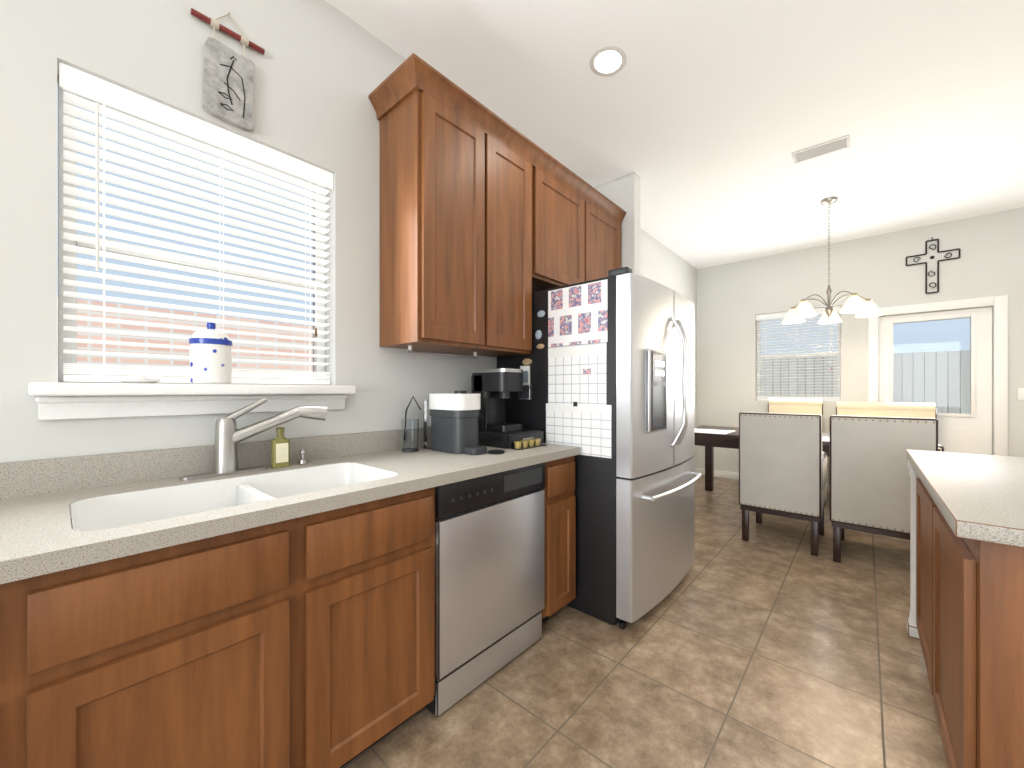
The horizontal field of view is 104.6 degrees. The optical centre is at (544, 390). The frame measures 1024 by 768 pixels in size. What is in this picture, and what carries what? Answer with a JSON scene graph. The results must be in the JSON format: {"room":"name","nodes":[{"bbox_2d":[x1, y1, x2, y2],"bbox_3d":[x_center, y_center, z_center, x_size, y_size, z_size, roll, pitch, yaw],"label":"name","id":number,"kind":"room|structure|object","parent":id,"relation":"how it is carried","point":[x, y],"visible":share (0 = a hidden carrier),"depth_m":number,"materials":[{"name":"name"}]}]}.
{"room":"kitchen","nodes":[
{"label":"kitchen","id":0,"kind":"room"},
{"bbox_2d":[0,0,696,467],"bbox_3d":[-1.272,-0.268,1.544,0.160,2.960,11.120,0,0,39],"label":"wall","id":1,"kind":"structure","parent":0,"point":[322,70],"depth_m":1.47,"materials":[{"name":"paint"}]},
{"bbox_2d":[28,77,355,419],"bbox_3d":[-1.230,-0.455,1.510,0.252,1.083,0.900,0,0,39],"label":"kitchen window","id":2,"kind":"structure","parent":1,"relation":"in","point":[64,357],"depth_m":1.32,"materials":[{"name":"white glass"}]},
{"bbox_2d":[118,375,160,382],"bbox_3d":[-1.323,-0.037,1.290,0.100,0.025,0.100,0,0,39],"label":"soap dish","id":3,"kind":"object","parent":2,"relation":"on","point":[137,379],"visible":1,"depth_m":1.26,"materials":[{"name":"white ceramic"}]},
{"bbox_2d":[59,63,332,383],"bbox_3d":[-1.241,-0.511,1.520,0.082,0.966,0.792,0,0,39],"label":"window blind","id":4,"kind":"object","parent":2,"relation":"attached to","point":[86,85],"visible":0.85,"depth_m":1.43,"materials":[{"name":"white plastic"}]},
{"bbox_2d":[189,322,232,383],"bbox_3d":[-1.212,-0.136,1.435,0.122,0.223,0.122,0,0,39],"label":"canister","id":5,"kind":"object","parent":2,"relation":"on","point":[210,355],"visible":0.98,"depth_m":1.39,"materials":[{"name":"ceramic"}]},
{"bbox_2d":[0,427,423,496],"bbox_3d":[-1.091,0.253,1.620,0.020,0.102,2.384,0,0,39],"label":"backsplash","id":6,"kind":"structure","parent":1,"relation":"attached to","point":[101,471],"depth_m":1.30,"materials":[{"name":"grey stone"}]},
{"bbox_2d":[190,8,264,130],"bbox_3d":[-1.192,-1.222,1.493,0.029,0.418,0.220,0,0,39],"label":"wall hanging","id":7,"kind":"object","parent":1,"relation":"attached to","point":[228,84],"visible":1,"depth_m":1.48,"materials":[{"name":"stone"}]},
{"bbox_2d":[377,57,536,356],"bbox_3d":[-0.446,-0.828,2.156,0.349,1.220,0.769,0,0,39],"label":"upper cabinet","id":8,"kind":"object","parent":1,"relation":"attached to","point":[490,221],"depth_m":1.93,"materials":[{"name":"brown wood"}]},
{"bbox_2d":[537,149,624,290],"bbox_3d":[0.144,-1.060,2.885,0.349,0.755,1.106,0,0,39],"label":"upper cabinet","id":9,"kind":"object","parent":1,"relation":"attached to","point":[579,229],"depth_m":2.65,"materials":[{"name":"brown wood"}]},
{"bbox_2d":[593,172,639,274],"bbox_3d":[0.574,-0.268,3.338,0.450,2.960,0.110,0,0,39],"label":"wall","id":10,"kind":"structure","parent":0,"point":[623,192],"depth_m":3.20,"materials":[{"name":"paint"}]},
{"bbox_2d":[342,476,947,767],"bbox_3d":[0.578,1.237,0.046,4.920,0.050,11.120,0,0,39],"label":"floor","id":11,"kind":"structure","parent":0,"point":[772,642],"depth_m":1.66,"materials":[{"name":"tile"}]},
{"bbox_2d":[0,581,31,767],"bbox_3d":[-1.409,0.777,0.704,0.679,0.868,0.559,0,0,39],"label":"base cabinet","id":12,"kind":"object","parent":11,"relation":"on","point":[15,600],"depth_m":0.73,"materials":[{"name":"brown wood"}]},
{"bbox_2d":[0,443,579,584],"bbox_3d":[-0.822,0.322,1.402,0.672,0.040,2.384,0,0,39],"label":"countertop","id":13,"kind":"structure","parent":12,"relation":"on","point":[35,542],"depth_m":0.99,"materials":[{"name":"grey stone"}]},
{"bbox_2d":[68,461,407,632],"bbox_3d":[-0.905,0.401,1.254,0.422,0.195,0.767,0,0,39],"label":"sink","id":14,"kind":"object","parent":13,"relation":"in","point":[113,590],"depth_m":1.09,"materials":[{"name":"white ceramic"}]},
{"bbox_2d":[176,397,326,480],"bbox_3d":[-1.061,0.163,1.476,0.160,0.276,0.437,0,0,39],"label":"faucet","id":15,"kind":"object","parent":13,"relation":"on","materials":[{"name":"silver metal"}]},
{"bbox_2d":[271,427,289,467],"bbox_3d":[-1.045,0.223,1.561,0.039,0.156,0.058,0,0,39],"label":"soap bottle","id":16,"kind":"object","parent":13,"relation":"on","point":[280,449],"visible":1,"depth_m":1.55,"materials":[{"name":"yellow plastic"}]},
{"bbox_2d":[298,448,307,463],"bbox_3d":[-1.000,0.270,1.633,0.034,0.062,0.034,0,0,39],"label":"soap dispenser","id":17,"kind":"object","parent":13,"relation":"in","point":[303,459],"visible":1,"depth_m":1.62,"materials":[{"name":"silver metal"}]},
{"bbox_2d":[401,418,418,451],"bbox_3d":[-0.668,0.221,1.956,0.082,0.160,0.082,0,0,39],"label":"cup","id":18,"kind":"object","parent":13,"relation":"on","point":[410,430],"visible":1,"depth_m":1.92,"materials":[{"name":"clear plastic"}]},
{"bbox_2d":[405,390,486,454],"bbox_3d":[-0.492,0.150,1.982,0.449,0.301,0.220,0,0,39],"label":"container","id":19,"kind":"object","parent":13,"relation":"on","point":[451,422],"visible":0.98,"depth_m":1.91,"materials":[{"name":"grey plastic"}]},
{"bbox_2d":[487,450,504,453],"bbox_3d":[-0.235,0.295,1.902,0.084,0.011,0.084,0,0,39],"label":"coaster","id":20,"kind":"object","parent":13,"relation":"on","point":[496,451],"visible":1,"depth_m":1.88,"materials":[{"name":"black plastic"}]},
{"bbox_2d":[471,368,545,449],"bbox_3d":[-0.223,0.090,2.239,0.455,0.421,0.280,0,0,39],"label":"coffee maker","id":21,"kind":"object","parent":13,"relation":"on","point":[493,387],"visible":0.9,"depth_m":2.19,"materials":[{"name":"black plastic"}]},
{"bbox_2d":[424,462,544,716],"bbox_3d":[-0.429,0.773,1.866,0.624,0.854,0.614,0,0,39],"label":"dishwasher","id":22,"kind":"object","parent":11,"relation":"on","point":[489,568],"visible":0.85,"depth_m":1.62,"materials":[{"name":"silver metal"}]},
{"bbox_2d":[456,457,575,622],"bbox_3d":[-0.172,0.777,2.232,0.679,0.868,0.268,0,0,39],"label":"base cabinet","id":23,"kind":"object","parent":11,"relation":"on","point":[560,500],"depth_m":2.01,"materials":[{"name":"brown wood"}]},
{"bbox_2d":[497,267,701,629],"bbox_3d":[0.388,0.294,2.574,1.063,1.835,0.962,0,0,39],"label":"fridge","id":24,"kind":"object","parent":11,"relation":"on","point":[607,365],"visible":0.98,"depth_m":2.11,"materials":[{"name":"silver metal"}]},
{"bbox_2d":[739,412,826,556],"bbox_3d":[1.973,0.695,3.263,0.550,1.035,0.624,0,0,39],"label":"chair","id":25,"kind":"object","parent":11,"relation":"on","point":[782,464],"visible":1,"depth_m":3.01,"materials":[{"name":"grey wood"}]},
{"bbox_2d":[768,398,823,431],"bbox_3d":[2.902,0.654,4.640,0.570,1.115,0.625,0,0,39],"label":"chair","id":26,"kind":"object","parent":11,"relation":"on","point":[796,405],"visible":0.04,"depth_m":4.78,"materials":[{"name":"beige fabric"}]},
{"bbox_2d":[695,425,939,490],"bbox_3d":[2.474,0.825,3.961,2.020,0.775,0.930,0,0,39],"label":"dining table","id":27,"kind":"object","parent":11,"relation":"on","point":[731,440],"visible":0.12,"depth_m":4.13,"materials":[{"name":"brown wood"}]},
{"bbox_2d":[695,428,733,440],"bbox_3d":[1.736,0.492,4.225,0.460,0.119,0.428,0,0,39],"label":"table runner","id":28,"kind":"object","parent":27,"relation":"on","point":[711,434],"visible":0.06,"depth_m":4.07,"materials":[{"name":"fabric"}]},
{"bbox_2d":[830,415,937,562],"bbox_3d":[2.421,0.695,2.862,0.550,1.035,0.624,0,0,39],"label":"chair","id":29,"kind":"object","parent":11,"relation":"on","point":[869,482],"visible":0.65,"depth_m":2.65,"materials":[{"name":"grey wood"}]},
{"bbox_2d":[836,401,943,451],"bbox_3d":[3.539,0.669,4.124,0.830,1.085,0.625,0,0,39],"label":"chair","id":30,"kind":"object","parent":11,"relation":"on","point":[905,409],"visible":0.12,"depth_m":4.25,"materials":[{"name":"beige fabric"}]},
{"bbox_2d":[906,449,1023,767],"bbox_3d":[1.877,0.757,1.099,1.205,0.910,1.430,0,0,39],"label":"kitchen island","id":31,"kind":"object","parent":11,"relation":"on","point":[965,622],"visible":1,"depth_m":1.00,"materials":[{"name":"brown wood"}]},
{"bbox_2d":[325,0,1023,268],"bbox_3d":[0.578,-1.773,0.046,4.920,0.050,11.120,0,0,39],"label":"ceiling","id":32,"kind":"structure","parent":0,"point":[703,119],"depth_m":2.38,"materials":[{"name":"paint"}]},
{"bbox_2d":[589,46,626,76],"bbox_3d":[0.334,-1.744,2.097,0.196,0.008,0.196,0,0,39],"label":"recessed light","id":33,"kind":"object","parent":32,"relation":"in","point":[605,61],"visible":1,"depth_m":2.09,"materials":[{"name":"white"}]},
{"bbox_2d":[791,134,849,163],"bbox_3d":[1.999,-1.744,2.866,0.340,0.008,0.170,0,0,39],"label":"ceiling vent","id":34,"kind":"object","parent":32,"relation":"in","point":[827,147],"visible":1,"depth_m":2.86,"materials":[{"name":"grey metal"}]},
{"bbox_2d":[782,197,882,323],"bbox_3d":[2.619,-1.205,3.647,0.766,1.084,0.744,0,0,39],"label":"chandelier","id":35,"kind":"object","parent":32,"relation":"hanging from","point":[804,308],"visible":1,"depth_m":3.57,"materials":[{"name":"white glass"}]},
{"bbox_2d":[697,207,1023,483],"bbox_3d":[4.089,-0.268,4.255,4.760,2.960,0.160,0,0,39],"label":"wall","id":36,"kind":"structure","parent":0,"point":[734,299],"depth_m":4.58,"materials":[{"name":"paint"}]},
{"bbox_2d":[698,468,829,491],"bbox_3d":[2.934,1.162,5.077,1.870,0.100,0.014,0,0,39],"label":"baseboard","id":37,"kind":"structure","parent":36,"relation":"attached to","point":[726,475],"depth_m":5.43,"materials":[{"name":"white wood"}]},
{"bbox_2d":[757,312,840,401],"bbox_3d":[3.204,-0.433,5.022,0.906,1.136,0.062,0,0,39],"label":"window","id":38,"kind":"structure","parent":36,"relation":"in","point":[839,390],"depth_m":4.96,"materials":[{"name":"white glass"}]},
{"bbox_2d":[756,306,840,401],"bbox_3d":[3.157,-0.433,4.963,0.902,1.131,0.082,0,0,39],"label":"window blind","id":39,"kind":"object","parent":38,"relation":"attached to","point":[780,316],"visible":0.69,"depth_m":4.96,"materials":[{"name":"white plastic"}]},
{"bbox_2d":[906,237,960,293],"bbox_3d":[4.069,-1.315,4.151,0.413,0.586,0.018,0,0,39],"label":"cross","id":40,"kind":"object","parent":36,"relation":"attached to","point":[933,257],"visible":1,"depth_m":4.14,"materials":[{"name":"metal"}]},
{"bbox_2d":[879,307,991,454],"bbox_3d":[4.090,0.190,4.173,0.857,2.037,0.117,0,0,39],"label":"door","id":41,"kind":"structure","parent":36,"relation":"in","point":[971,433],"depth_m":4.01,"materials":[{"name":"white wood"}]},
{"bbox_2d":[893,318,969,413],"bbox_3d":[4.100,-0.253,4.205,0.588,0.978,0.006,0,0,39],"label":"window","id":42,"kind":"structure","parent":41,"relation":"attached to","point":[930,371],"depth_m":4.19,"materials":[{"name":"clear glass"}]},
{"bbox_2d":[868,295,1007,455],"bbox_3d":[4.074,0.144,4.152,1.045,2.135,0.017,0,0,39],"label":"door frame","id":43,"kind":"structure","parent":36,"relation":"attached to","point":[999,304],"depth_m":3.87,"materials":[{"name":"white wood"}]},
{"bbox_2d":[1018,388,1023,399],"bbox_3d":[4.561,0.035,3.761,0.075,0.115,0.011,0,0,39],"label":"switch plate","id":44,"kind":"object","parent":36,"relation":"attached to","point":[1020,393],"visible":1,"depth_m":3.77,"materials":[{"name":"white plastic"}]},
{"label":"outside","id":45,"kind":"structure","parent":0,"visible":0},
{"bbox_3d":[0.575,1.302,2.108,30.000,0.060,28.000,0,0,39],"label":"ground","id":46,"kind":"structure","parent":45,"visible":0},
{"bbox_2d":[57,297,312,382],"bbox_3d":[-4.329,0.167,4.792,0.200,2.210,14.000,0,0,39],"label":"brick wall","id":47,"kind":"structure","parent":46,"relation":"on","point":[141,361],"depth_m":4.58,"materials":[{"name":"brick"}]},
{"bbox_2d":[761,350,969,413],"bbox_3d":[6.679,0.312,6.468,18.000,1.920,0.060,0,0,39],"label":"fence","id":48,"kind":"object","parent":46,"relation":"on","point":[945,383],"depth_m":6.71,"materials":[{"name":"grey wood"}]}
]}

